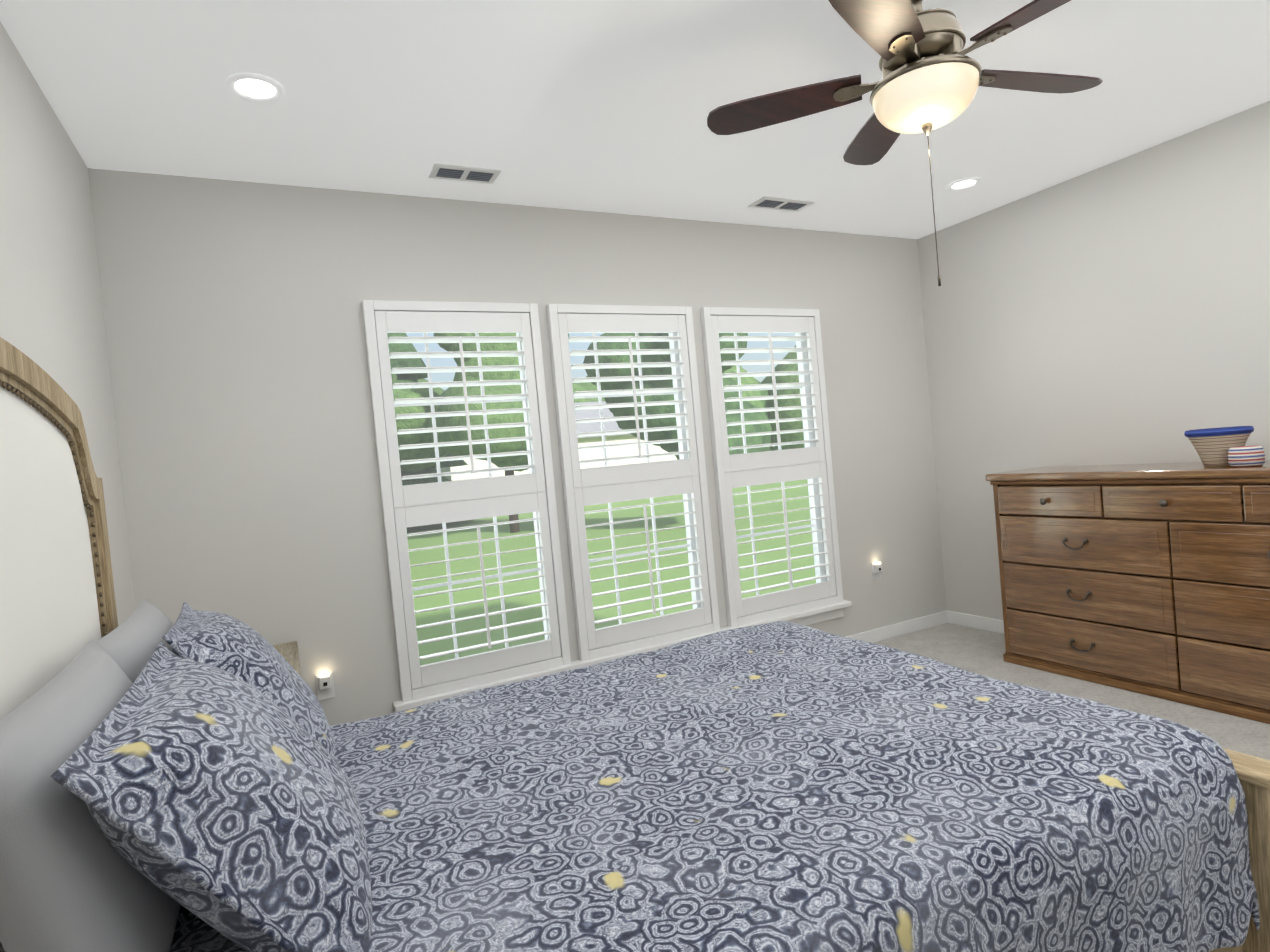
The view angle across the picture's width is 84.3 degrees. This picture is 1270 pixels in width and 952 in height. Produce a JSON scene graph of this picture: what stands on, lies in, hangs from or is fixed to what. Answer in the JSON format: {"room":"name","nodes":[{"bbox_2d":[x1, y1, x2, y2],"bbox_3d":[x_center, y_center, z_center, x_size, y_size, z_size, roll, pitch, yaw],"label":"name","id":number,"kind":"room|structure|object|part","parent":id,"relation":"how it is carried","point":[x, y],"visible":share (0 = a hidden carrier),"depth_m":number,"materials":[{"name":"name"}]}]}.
{"room":"bedroom","nodes":[
{"label":"bedroom","id":0,"kind":"room"},
{"bbox_2d":[0,21,135,625],"bbox_3d":[-1.214,0.091,0.995,0.140,2.740,4.410,-6,2,-27],"label":"wall","id":1,"kind":"structure","parent":0,"point":[52,322],"depth_m":2.26,"materials":[{"name":"paint"}]},
{"bbox_2d":[88,168,946,725],"bbox_3d":[-0.013,-0.095,4.001,4.740,2.740,0.140,-6,2,-27],"label":"wall","id":2,"kind":"structure","parent":0,"point":[240,390],"depth_m":3.25,"materials":[{"name":"paint"}]},
{"bbox_2d":[315,672,334,700],"bbox_3d":[-1.401,0.953,3.176,0.072,0.120,0.039,-6,2,-27],"label":"electrical outlet","id":3,"kind":"object","parent":2,"relation":"attached to","point":[325,685],"visible":0.94,"depth_m":3.17,"materials":[{"name":"white plastic"}]},
{"bbox_2d":[388,333,825,662],"bbox_3d":[-0.016,0.000,4.020,2.685,1.820,0.050,-6,2,-27],"label":"window","id":4,"kind":"structure","parent":2,"relation":"in","point":[813,525],"depth_m":4.05,"materials":[{"name":"white plastic"}]},
{"bbox_2d":[362,300,570,701],"bbox_3d":[-0.815,0.085,3.477,0.849,1.868,0.098,-6,2,-27],"label":"window shutters","id":5,"kind":"object","parent":4,"relation":"attached to","point":[405,506],"depth_m":3.45,"materials":[{"name":"white wood"}]},
{"bbox_2d":[546,304,719,660],"bbox_3d":[-0.006,0.002,3.889,0.884,1.868,0.098,-6,2,-27],"label":"window shutters","id":6,"kind":"object","parent":4,"relation":"attached to","point":[628,482],"depth_m":3.87,"materials":[{"name":"white wood"}]},
{"bbox_2d":[700,307,842,626],"bbox_3d":[0.832,-0.085,4.315,0.894,1.868,0.098,-6,2,-27],"label":"window shutters","id":7,"kind":"object","parent":4,"relation":"attached to","point":[777,466],"depth_m":4.30,"materials":[{"name":"white wood"}]},
{"bbox_2d":[393,600,851,711],"bbox_3d":[0.132,0.991,3.932,2.835,0.105,0.075,-6,2,-27],"label":"window sill","id":8,"kind":"structure","parent":2,"relation":"attached to","point":[819,614],"depth_m":3.81,"materials":[{"name":"white wood"}]},
{"bbox_2d":[872,562,881,580],"bbox_3d":[1.635,0.640,4.720,0.072,0.120,0.039,-6,2,-27],"label":"electrical outlet","id":9,"kind":"object","parent":2,"relation":"attached to","point":[876,570],"visible":0.98,"depth_m":4.72,"materials":[{"name":"white plastic"}]},
{"bbox_2d":[846,610,947,642],"bbox_3d":[0.141,1.224,3.966,4.740,0.088,0.014,-6,2,-27],"label":"baseboard","id":10,"kind":"structure","parent":2,"relation":"attached to","point":[922,623],"depth_m":4.82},
{"bbox_2d":[0,0,1269,238],"bbox_3d":[0.824,-1.547,2.060,5.140,0.100,4.410,-6,2,-27],"label":"ceiling","id":11,"kind":"structure","parent":0,"point":[606,106],"depth_m":2.65,"materials":[{"name":"paint"}]},
{"bbox_2d":[225,73,284,102],"bbox_3d":[-1.282,-1.310,2.373,0.180,0.010,0.180,-6,2,-27],"label":"recessed light","id":12,"kind":"object","parent":11,"relation":"in","point":[255,87],"visible":0.98,"depth_m":2.37,"materials":[{"name":"paint"}]},
{"bbox_2d":[428,163,500,183],"bbox_3d":[-0.776,-1.376,3.203,0.300,0.011,0.150,-6,2,-27],"label":"ceiling vent","id":13,"kind":"object","parent":11,"relation":"in","point":[462,173],"visible":1,"depth_m":3.19,"materials":[{"name":"grey plastic"}]},
{"bbox_2d":[748,196,814,211],"bbox_3d":[0.831,-1.541,3.986,0.360,0.011,0.150,-6,2,-27],"label":"ceiling vent","id":14,"kind":"object","parent":11,"relation":"in","point":[776,203],"visible":1,"depth_m":3.97,"materials":[{"name":"grey plastic"}]},
{"bbox_2d":[707,0,1102,285],"bbox_3d":[0.913,-1.038,2.088,1.253,0.930,1.247,-6,2,-27],"label":"fan","id":15,"kind":"object","parent":11,"relation":"hanging from","point":[934,77],"visible":1,"depth_m":2.04,"materials":[{"name":"brown wood"}]},
{"bbox_3d":[0.871,-1.103,2.103,0.296,0.102,0.296,-6,2,-27],"label":"lamp shade","id":16,"kind":"part","parent":15,"relation":"part of","materials":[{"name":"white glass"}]},
{"bbox_2d":[946,177,981,190],"bbox_3d":[1.838,-1.631,3.926,0.180,0.010,0.180,-6,2,-27],"label":"recessed light","id":17,"kind":"object","parent":11,"relation":"in","point":[963,183],"visible":0.98,"depth_m":3.92,"materials":[{"name":"paint"}]},
{"bbox_2d":[875,623,1269,759],"bbox_3d":[1.079,1.281,2.132,5.140,0.100,4.410,-6,2,-27],"label":"floor","id":18,"kind":"structure","parent":0,"point":[977,651],"depth_m":3.67,"materials":[{"name":"carpet"}]},
{"bbox_2d":[272,641,300,675],"bbox_3d":[-1.484,1.093,2.565,0.556,0.712,0.910,-6,2,-27],"label":"nightstand","id":19,"kind":"object","parent":18,"relation":"on","point":[288,652],"visible":0.08,"depth_m":2.86,"materials":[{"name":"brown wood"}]},
{"bbox_2d":[0,337,1269,951],"bbox_3d":[-0.064,0.484,1.771,2.460,1.710,1.760,-6,2,-27],"label":"bed","id":20,"kind":"object","parent":18,"relation":"on","point":[190,779],"visible":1,"depth_m":1.34,"materials":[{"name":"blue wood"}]},
{"bbox_3d":[-1.112,0.593,1.233,0.095,1.710,1.620,-6,2,-27],"label":"headboard","id":21,"kind":"part","parent":20,"relation":"part of","materials":[{"name":"white fabric"}]},
{"bbox_2d":[20,620,1259,951],"bbox_3d":[0.063,0.898,1.783,2.128,0.466,1.662,-6,2,-27],"label":"comforter","id":22,"kind":"object","parent":20,"relation":"on","point":[778,786],"depth_m":1.44,"materials":[{"name":"blue fabric"}]},
{"bbox_2d":[985,460,1269,723],"bbox_3d":[2.715,0.498,3.380,0.542,1.100,1.846,-6,2,-27],"label":"dresser","id":23,"kind":"object","parent":18,"relation":"on","point":[1151,579],"visible":0.98,"depth_m":3.38,"materials":[{"name":"brown wood"}]},
{"bbox_2d":[1184,426,1264,466],"bbox_3d":[2.693,-0.134,3.193,0.266,0.172,0.316,-6,2,-27],"label":"basket","id":24,"kind":"object","parent":23,"relation":"on","point":[1220,446],"visible":1,"depth_m":3.14,"materials":[{"name":"beige wicker"}]},
{"bbox_2d":[917,101,1269,619],"bbox_3d":[3.117,-0.357,3.198,0.140,2.740,4.410,-6,2,-27],"label":"wall","id":25,"kind":"structure","parent":0,"point":[1116,312],"depth_m":3.94,"materials":[{"name":"paint"}]},
{"bbox_2d":[947,610,1003,633],"bbox_3d":[3.166,0.971,3.201,0.014,0.088,4.080,-6,2,-27],"label":"baseboard","id":26,"kind":"structure","parent":25,"relation":"attached to","point":[984,623],"depth_m":4.81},
{"label":"outside","id":27,"kind":"structure","parent":0,"visible":0},
{"bbox_2d":[407,479,815,665],"bbox_3d":[-21.416,2.804,41.428,120.000,0.200,86.030,-6,2,-27],"label":"lawn","id":28,"kind":"structure","parent":27,"point":[436,616],"depth_m":12.53,"materials":[{"name":"green plant"}]},
{"bbox_2d":[435,401,676,480],"bbox_3d":[-10.606,-0.225,20.663,37.600,4.950,29.750,-6,2,-27],"label":"house","id":29,"kind":"structure","parent":28,"relation":"on","point":[621,438],"depth_m":32.81,"materials":[{"name":"white"}]},
{"bbox_2d":[387,333,804,532],"bbox_3d":[-12.167,-1.460,27.395,91.700,13.272,35.284,-6,2,-27],"label":"trees","id":30,"kind":"object","parent":28,"relation":"on","point":[420,438],"depth_m":18.20,"materials":[{"name":"green plant"}]}
]}

